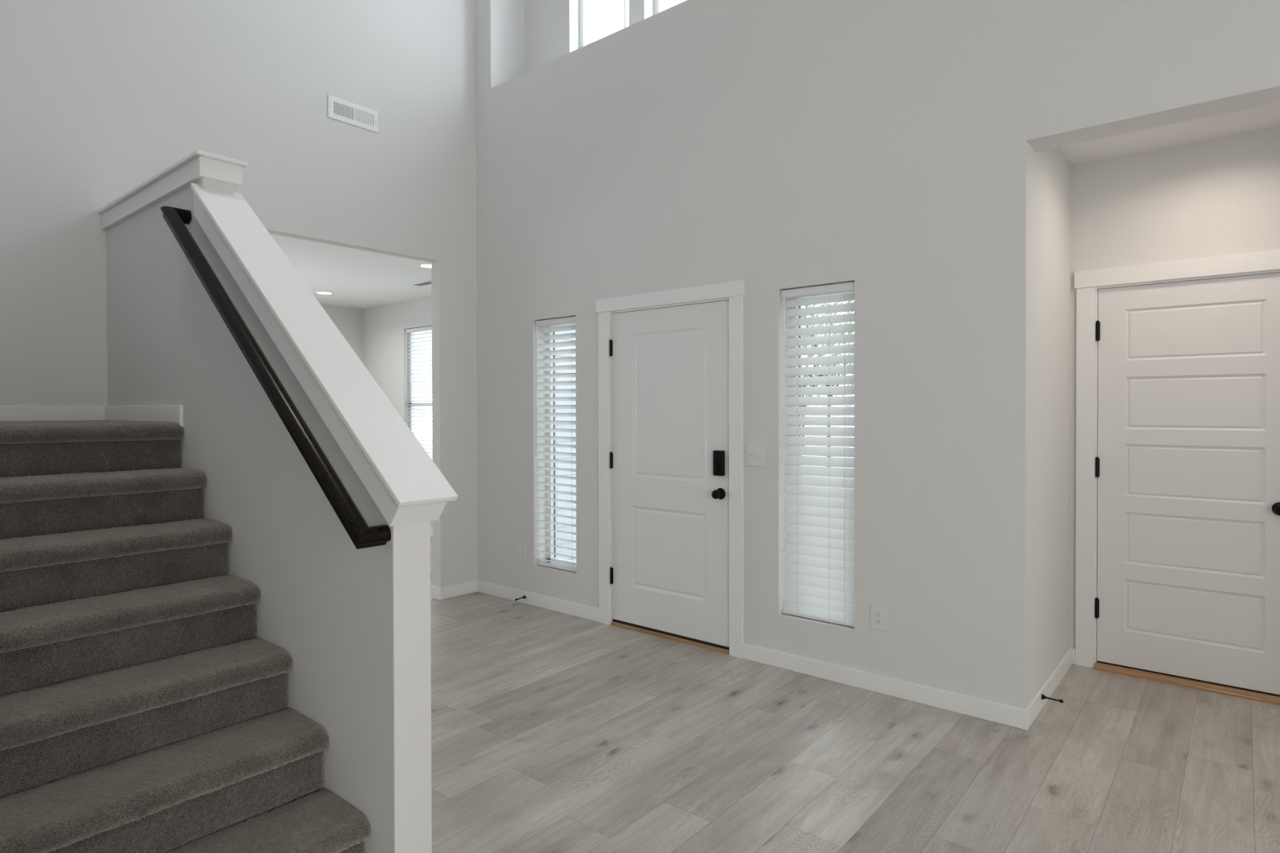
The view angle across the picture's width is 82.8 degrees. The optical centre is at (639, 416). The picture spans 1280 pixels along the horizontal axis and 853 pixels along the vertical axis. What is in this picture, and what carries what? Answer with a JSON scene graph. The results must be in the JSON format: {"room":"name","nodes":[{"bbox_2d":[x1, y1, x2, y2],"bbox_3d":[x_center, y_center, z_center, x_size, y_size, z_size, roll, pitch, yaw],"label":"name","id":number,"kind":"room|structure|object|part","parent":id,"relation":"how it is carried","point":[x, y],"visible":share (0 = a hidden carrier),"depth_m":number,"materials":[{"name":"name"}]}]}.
{"room":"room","nodes":[
{"label":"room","id":0,"kind":"room"},
{"bbox_2d":[106,177,431,852],"bbox_3d":[-1.727,0.169,3.023,2.744,2.457,0.126,0,1,40],"label":"wall","id":1,"kind":"structure","parent":0,"point":[354,624],"depth_m":2.50,"materials":[{"name":"white paint"}]},
{"bbox_2d":[97,149,248,230],"bbox_3d":[-2.256,-1.033,3.449,1.377,0.098,0.196,0,1,40],"label":"trim","id":2,"kind":"structure","parent":1,"relation":"attached to","point":[197,165],"depth_m":3.14,"materials":[{"name":"white wood"}]},
{"bbox_2d":[160,205,391,549],"bbox_3d":[-1.362,-0.250,2.567,1.582,1.245,0.100,0,1,40],"label":"stair handrail","id":3,"kind":"object","parent":1,"relation":"attached to","point":[362,535],"visible":1,"depth_m":2.37,"materials":[{"name":"black wood"}]},
{"bbox_2d":[191,182,457,526],"bbox_3d":[-1.199,-0.324,2.578,1.550,1.271,0.195,0,1,40],"label":"trim","id":4,"kind":"structure","parent":1,"relation":"attached to","point":[406,485],"depth_m":2.40,"materials":[{"name":"white wood"}]},
{"bbox_2d":[0,0,593,685],"bbox_3d":[-3.189,-1.329,3.466,0.118,5.550,8.540,0,1,40],"label":"wall","id":5,"kind":"structure","parent":0,"point":[99,98],"depth_m":4.43,"materials":[{"name":"white paint"}]},
{"bbox_2d":[0,405,183,426],"bbox_3d":[-2.742,0.001,3.088,1.098,0.095,1.070,0,1,40],"label":"baseboard","id":6,"kind":"structure","parent":5,"relation":"attached to","point":[134,413],"depth_m":3.59,"materials":[{"name":"white wood"}]},
{"bbox_2d":[328,94,377,133],"bbox_3d":[-1.932,-2.040,4.901,0.008,0.149,0.355,0,1,40],"label":"air vent","id":7,"kind":"object","parent":5,"relation":"in","point":[340,109],"visible":1,"depth_m":4.89,"materials":[{"name":"white metal"}]},
{"bbox_2d":[430,527,477,599],"bbox_3d":[-3.817,1.329,5.693,3.904,0.100,5.718,0,1,40],"label":"baseboard","id":8,"kind":"structure","parent":5,"relation":"attached to","point":[439,593],"depth_m":5.53,"materials":[{"name":"white wood"}]},
{"bbox_2d":[320,304,361,360],"bbox_3d":[-5.394,-0.078,6.926,0.110,2.900,5.818,0,1,40],"label":"wall","id":9,"kind":"structure","parent":0,"point":[348,321],"depth_m":9.00,"materials":[{"name":"white paint"}]},
{"bbox_2d":[269,233,431,309],"bbox_3d":[-3.866,-1.370,5.706,3.790,0.103,5.718,0,1,40],"label":"ceiling","id":10,"kind":"structure","parent":0,"point":[357,278],"depth_m":6.81,"materials":[{"name":"white paint"}]},
{"bbox_2d":[315,291,333,294],"bbox_3d":[-3.421,-1.336,7.875,0.189,0.004,0.189,0,1,40],"label":"recessed light","id":11,"kind":"object","parent":10,"relation":"in","point":[317,292],"visible":1,"depth_m":7.88,"materials":[{"name":"white plastic"}]},
{"bbox_2d":[408,280,431,286],"bbox_3d":[-2.152,-1.331,7.274,0.360,0.008,0.160,0,1,40],"label":"ceiling vent","id":12,"kind":"object","parent":10,"relation":"in","point":[428,282],"visible":0.77,"depth_m":7.29,"materials":[{"name":"white metal"}]},
{"bbox_2d":[418,263,431,268],"bbox_3d":[-1.858,-1.327,6.408,0.189,0.004,0.189,0,1,40],"label":"recessed light","id":13,"kind":"object","parent":10,"relation":"in","point":[423,265],"visible":0.64,"depth_m":6.39,"materials":[{"name":"white plastic"}]},
{"bbox_2d":[361,297,432,528],"bbox_3d":[-2.038,-0.095,7.997,3.900,2.900,0.122,0,1,40],"label":"wall","id":14,"kind":"structure","parent":0,"point":[384,327],"depth_m":8.67,"materials":[{"name":"white paint"}]},
{"bbox_2d":[408,333,431,435],"bbox_3d":[-2.132,-0.145,8.115,1.497,1.760,0.050,0,1,40],"label":"window","id":15,"kind":"structure","parent":14,"relation":"in","point":[410,340],"depth_m":8.56,"materials":[{"name":"white plastic"}]},
{"bbox_2d":[405,325,432,457],"bbox_3d":[-2.163,-0.146,8.077,1.489,1.750,0.086,0,1,40],"label":"window blind","id":16,"kind":"object","parent":15,"relation":"attached to","point":[425,328],"visible":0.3,"depth_m":8.39,"materials":[{"name":"white plastic"}]},
{"bbox_3d":[-2.543,-0.135,8.405,0.002,1.695,0.068,0,1,40],"label":"ladder cord","id":17,"kind":"part","parent":16,"relation":"part of","materials":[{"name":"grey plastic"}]},
{"bbox_2d":[509,0,524,79],"bbox_3d":[0.207,-3.192,4.776,3.273,1.560,0.159,0,1,40],"label":"wall","id":18,"kind":"structure","parent":0,"point":[517,7],"depth_m":5.76,"materials":[{"name":"white paint"}]},
{"bbox_2d":[524,0,653,72],"bbox_3d":[0.314,-3.193,4.905,3.273,1.560,0.176,0,1,40],"label":"wall","id":19,"kind":"structure","parent":0,"point":[552,27],"depth_m":5.61,"materials":[{"name":"white paint"}]},
{"bbox_2d":[579,0,629,48],"bbox_3d":[-0.223,-3.177,5.406,0.593,1.200,0.050,0,1,40],"label":"window","id":20,"kind":"structure","parent":19,"relation":"in","point":[583,3],"depth_m":5.56,"materials":[{"name":"glass"}]},
{"bbox_2d":[653,0,662,14],"bbox_3d":[0.341,-3.174,4.937,0.593,1.200,0.050,0,1,40],"label":"window","id":21,"kind":"structure","parent":19,"relation":"in","point":[658,4],"depth_m":5.10,"materials":[{"name":"glass"}]},
{"bbox_2d":[0,536,1279,852],"bbox_3d":[-1.727,1.404,2.283,11.700,0.001,8.550,0,1,40],"label":"floor","id":22,"kind":"structure","parent":0,"point":[552,731],"depth_m":2.95,"materials":[{"name":"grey wood"}]},
{"bbox_2d":[0,419,370,852],"bbox_3d":[-2.154,0.716,2.606,2.619,1.385,1.067,0,1,40],"label":"carpeted staircase","id":23,"kind":"structure","parent":22,"relation":"on","point":[91,512],"depth_m":2.31,"materials":[{"name":"carpet"}]},
{"bbox_2d":[475,0,1279,709],"bbox_3d":[1.735,-1.363,3.299,7.700,5.500,0.185,0,1,40],"label":"wall","id":24,"kind":"structure","parent":0,"point":[888,148],"depth_m":3.69,"materials":[{"name":"white paint"}]},
{"bbox_2d":[519,544,526,561],"bbox_3d":[-0.865,1.010,5.362,0.082,0.119,0.008,0,1,40],"label":"wall outlet","id":25,"kind":"object","parent":24,"relation":"attached to","point":[522,548],"visible":1,"depth_m":5.36,"materials":[{"name":"white plastic"}]},
{"bbox_2d":[520,548,524,558],"bbox_3d":[-0.866,1.010,5.361,0.033,0.067,0.004,0,1,40],"label":"receptacle","id":26,"kind":"object","parent":25,"relation":"attached to","point":[522,549],"depth_m":5.36,"materials":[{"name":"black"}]},
{"bbox_2d":[546,324,576,567],"bbox_3d":[-0.508,0.194,5.264,0.433,1.789,0.050,0,1,40],"label":"window","id":27,"kind":"structure","parent":24,"relation":"in","point":[550,518],"depth_m":5.37,"materials":[{"name":"white plastic"}]},
{"bbox_2d":[535,315,576,572],"bbox_3d":[-0.581,0.194,5.177,0.425,1.779,0.084,0,1,40],"label":"window blind","id":28,"kind":"object","parent":27,"relation":"attached to","point":[569,320],"visible":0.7,"depth_m":5.19,"materials":[{"name":"white plastic"}]},
{"bbox_3d":[-0.624,0.207,5.226,0.002,1.724,0.064,0,1,40],"label":"ladder cord","id":29,"kind":"part","parent":28,"relation":"part of","materials":[{"name":"white fabric"}]},
{"bbox_3d":[-0.573,1.074,5.192,0.417,0.018,0.052,0,1,40],"label":"rail","id":30,"kind":"part","parent":28,"relation":"part of","materials":[{"name":"white plastic"}]},
{"bbox_3d":[-0.455,0.208,5.086,0.002,1.724,0.064,0,1,40],"label":"ladder cord","id":31,"kind":"part","parent":28,"relation":"part of","materials":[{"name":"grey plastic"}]},
{"bbox_2d":[595,280,744,658],"bbox_3d":[0.197,0.301,4.555,1.145,2.158,0.249,0,1,40],"label":"door","id":32,"kind":"structure","parent":24,"relation":"in","point":[671,362],"depth_m":4.47,"materials":[{"name":"white wood"}]},
{"bbox_3d":[-0.237,0.344,4.827,0.089,2.070,0.018,0,1,40],"label":"casing","id":33,"kind":"part","parent":32,"relation":"part of","materials":[{"name":"white wood"}]},
{"bbox_3d":[0.148,-0.734,4.491,1.145,0.088,0.023,0,1,40],"label":"head casing","id":34,"kind":"part","parent":32,"relation":"part of","materials":[{"name":"white wood"}]},
{"bbox_3d":[0.452,0.452,4.227,0.067,0.067,0.068,0,1,40],"label":"knob","id":35,"kind":"part","parent":32,"relation":"part of","materials":[{"name":"black metal"}]},
{"bbox_3d":[0.552,0.347,4.169,0.088,2.070,0.018,0,1,40],"label":"casing","id":36,"kind":"part","parent":32,"relation":"part of","materials":[{"name":"white wood"}]},
{"bbox_2d":[476,579,1028,730],"bbox_3d":[0.217,1.336,4.461,3.901,0.089,0.014,0,1,40],"label":"baseboard","id":37,"kind":"structure","parent":24,"relation":"attached to","point":[1011,716],"depth_m":3.73,"materials":[{"name":"white wood"}]},
{"bbox_2d":[746,444,765,466],"bbox_3d":[0.648,0.219,4.087,0.121,0.119,0.019,0,1,40],"label":"light switch","id":38,"kind":"object","parent":24,"relation":"attached to","point":[755,454],"visible":1,"depth_m":4.09,"materials":[{"name":"white plastic"}]},
{"bbox_2d":[790,292,852,494],"bbox_3d":[1.030,0.198,3.983,0.436,1.797,0.050,0,1,40],"label":"window","id":39,"kind":"structure","parent":24,"relation":"in","point":[795,307],"depth_m":4.09,"materials":[{"name":"white plastic"}]},
{"bbox_2d":[781,281,854,626],"bbox_3d":[0.958,0.197,3.895,0.428,1.787,0.082,0,1,40],"label":"window blind","id":40,"kind":"object","parent":39,"relation":"attached to","point":[819,528],"visible":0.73,"depth_m":3.90,"materials":[{"name":"white plastic"}]},
{"bbox_3d":[0.967,1.082,3.911,0.420,0.018,0.052,0,1,40],"label":"rail","id":41,"kind":"part","parent":40,"relation":"part of","materials":[{"name":"white plastic"}]},
{"bbox_3d":[1.082,0.211,3.806,0.002,1.732,0.048,0,1,40],"label":"ladder cord","id":42,"kind":"part","parent":40,"relation":"part of","materials":[{"name":"white fabric"}]},
{"bbox_2d":[870,604,886,631],"bbox_3d":[1.197,1.012,3.646,0.081,0.120,0.008,0,1,40],"label":"wall outlet","id":43,"kind":"object","parent":24,"relation":"attached to","point":[878,614],"visible":1,"depth_m":3.64,"materials":[{"name":"white plastic"}]},
{"bbox_2d":[875,610,881,625],"bbox_3d":[1.196,1.012,3.644,0.033,0.067,0.004,0,1,40],"label":"receptacle","id":44,"kind":"object","parent":43,"relation":"attached to","point":[877,613],"depth_m":3.64,"materials":[{"name":"white plastic"}]},
{"bbox_2d":[1034,146,1071,696],"bbox_3d":[2.064,-0.067,3.746,0.130,2.900,0.902,0,1,40],"label":"wall","id":45,"kind":"structure","parent":0,"point":[1053,171],"depth_m":3.66,"materials":[{"name":"white paint"}]},
{"bbox_2d":[1025,647,1075,728],"bbox_3d":[2.068,1.339,3.636,0.028,0.089,1.086,0,1,40],"label":"baseboard","id":46,"kind":"structure","parent":45,"relation":"attached to","point":[1037,704],"depth_m":3.59,"materials":[{"name":"white wood"}]},
{"bbox_2d":[1041,693,1063,702],"bbox_3d":[1.932,1.324,3.403,0.089,0.025,0.025,0,1,40],"label":"door stop","id":47,"kind":"object","parent":45,"relation":"attached to","point":[1043,696],"visible":1,"depth_m":3.40,"materials":[{"name":"black metal"}]},
{"bbox_2d":[1058,102,1279,165],"bbox_3d":[2.711,-1.452,3.192,1.563,0.125,0.902,0,1,40],"label":"ceiling","id":48,"kind":"structure","parent":0,"point":[1266,116],"depth_m":3.59,"materials":[{"name":"white paint"}]},
{"bbox_2d":[1070,126,1279,648],"bbox_3d":[3.040,-0.068,3.595,1.823,2.900,0.115,0,1,40],"label":"wall","id":49,"kind":"structure","parent":0,"point":[1216,197],"depth_m":3.75,"materials":[{"name":"white paint"}]},
{"bbox_2d":[1074,249,1279,705],"bbox_3d":[2.830,0.292,3.731,1.032,2.178,0.179,0,1,40],"label":"door","id":50,"kind":"structure","parent":49,"relation":"in","point":[1178,362],"depth_m":3.74,"materials":[{"name":"white wood"}]},
{"bbox_3d":[2.453,0.336,4.001,0.089,2.087,0.018,0,1,40],"label":"casing","id":51,"kind":"part","parent":50,"relation":"part of","materials":[{"name":"white wood"}]},
{"bbox_3d":[2.804,-0.751,3.693,1.032,0.091,0.023,0,1,40],"label":"head casing","id":52,"kind":"part","parent":50,"relation":"part of","materials":[{"name":"white wood"}]},
{"bbox_3d":[3.061,0.445,3.468,0.067,0.067,0.068,0,1,40],"label":"knob","id":53,"kind":"part","parent":50,"relation":"part of","materials":[{"name":"black metal"}]},
{"label":"outside","id":54,"kind":"structure","parent":0,"visible":0},
{"bbox_2d":[418,435,854,488],"bbox_3d":[15.797,1.458,18.411,70.000,0.140,38.640,0,1,40],"label":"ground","id":55,"kind":"structure","parent":54,"point":[420,442],"depth_m":30.99,"materials":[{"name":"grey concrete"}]},
{"bbox_2d":[800,300,854,457],"bbox_3d":[4.765,-1.865,18.258,4.808,6.556,4.786,0,1,40],"label":"tree","id":56,"kind":"object","parent":55,"relation":"on","point":[806,306],"visible":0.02,"depth_m":17.88,"materials":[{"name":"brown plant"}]},
{"bbox_2d":[800,301,854,435],"bbox_3d":[6.168,-2.552,27.452,5.782,7.766,5.812,0,1,40],"label":"tree","id":57,"kind":"object","parent":55,"relation":"on","point":[844,301],"visible":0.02,"depth_m":27.06,"materials":[{"name":"brown plant"}]}
]}

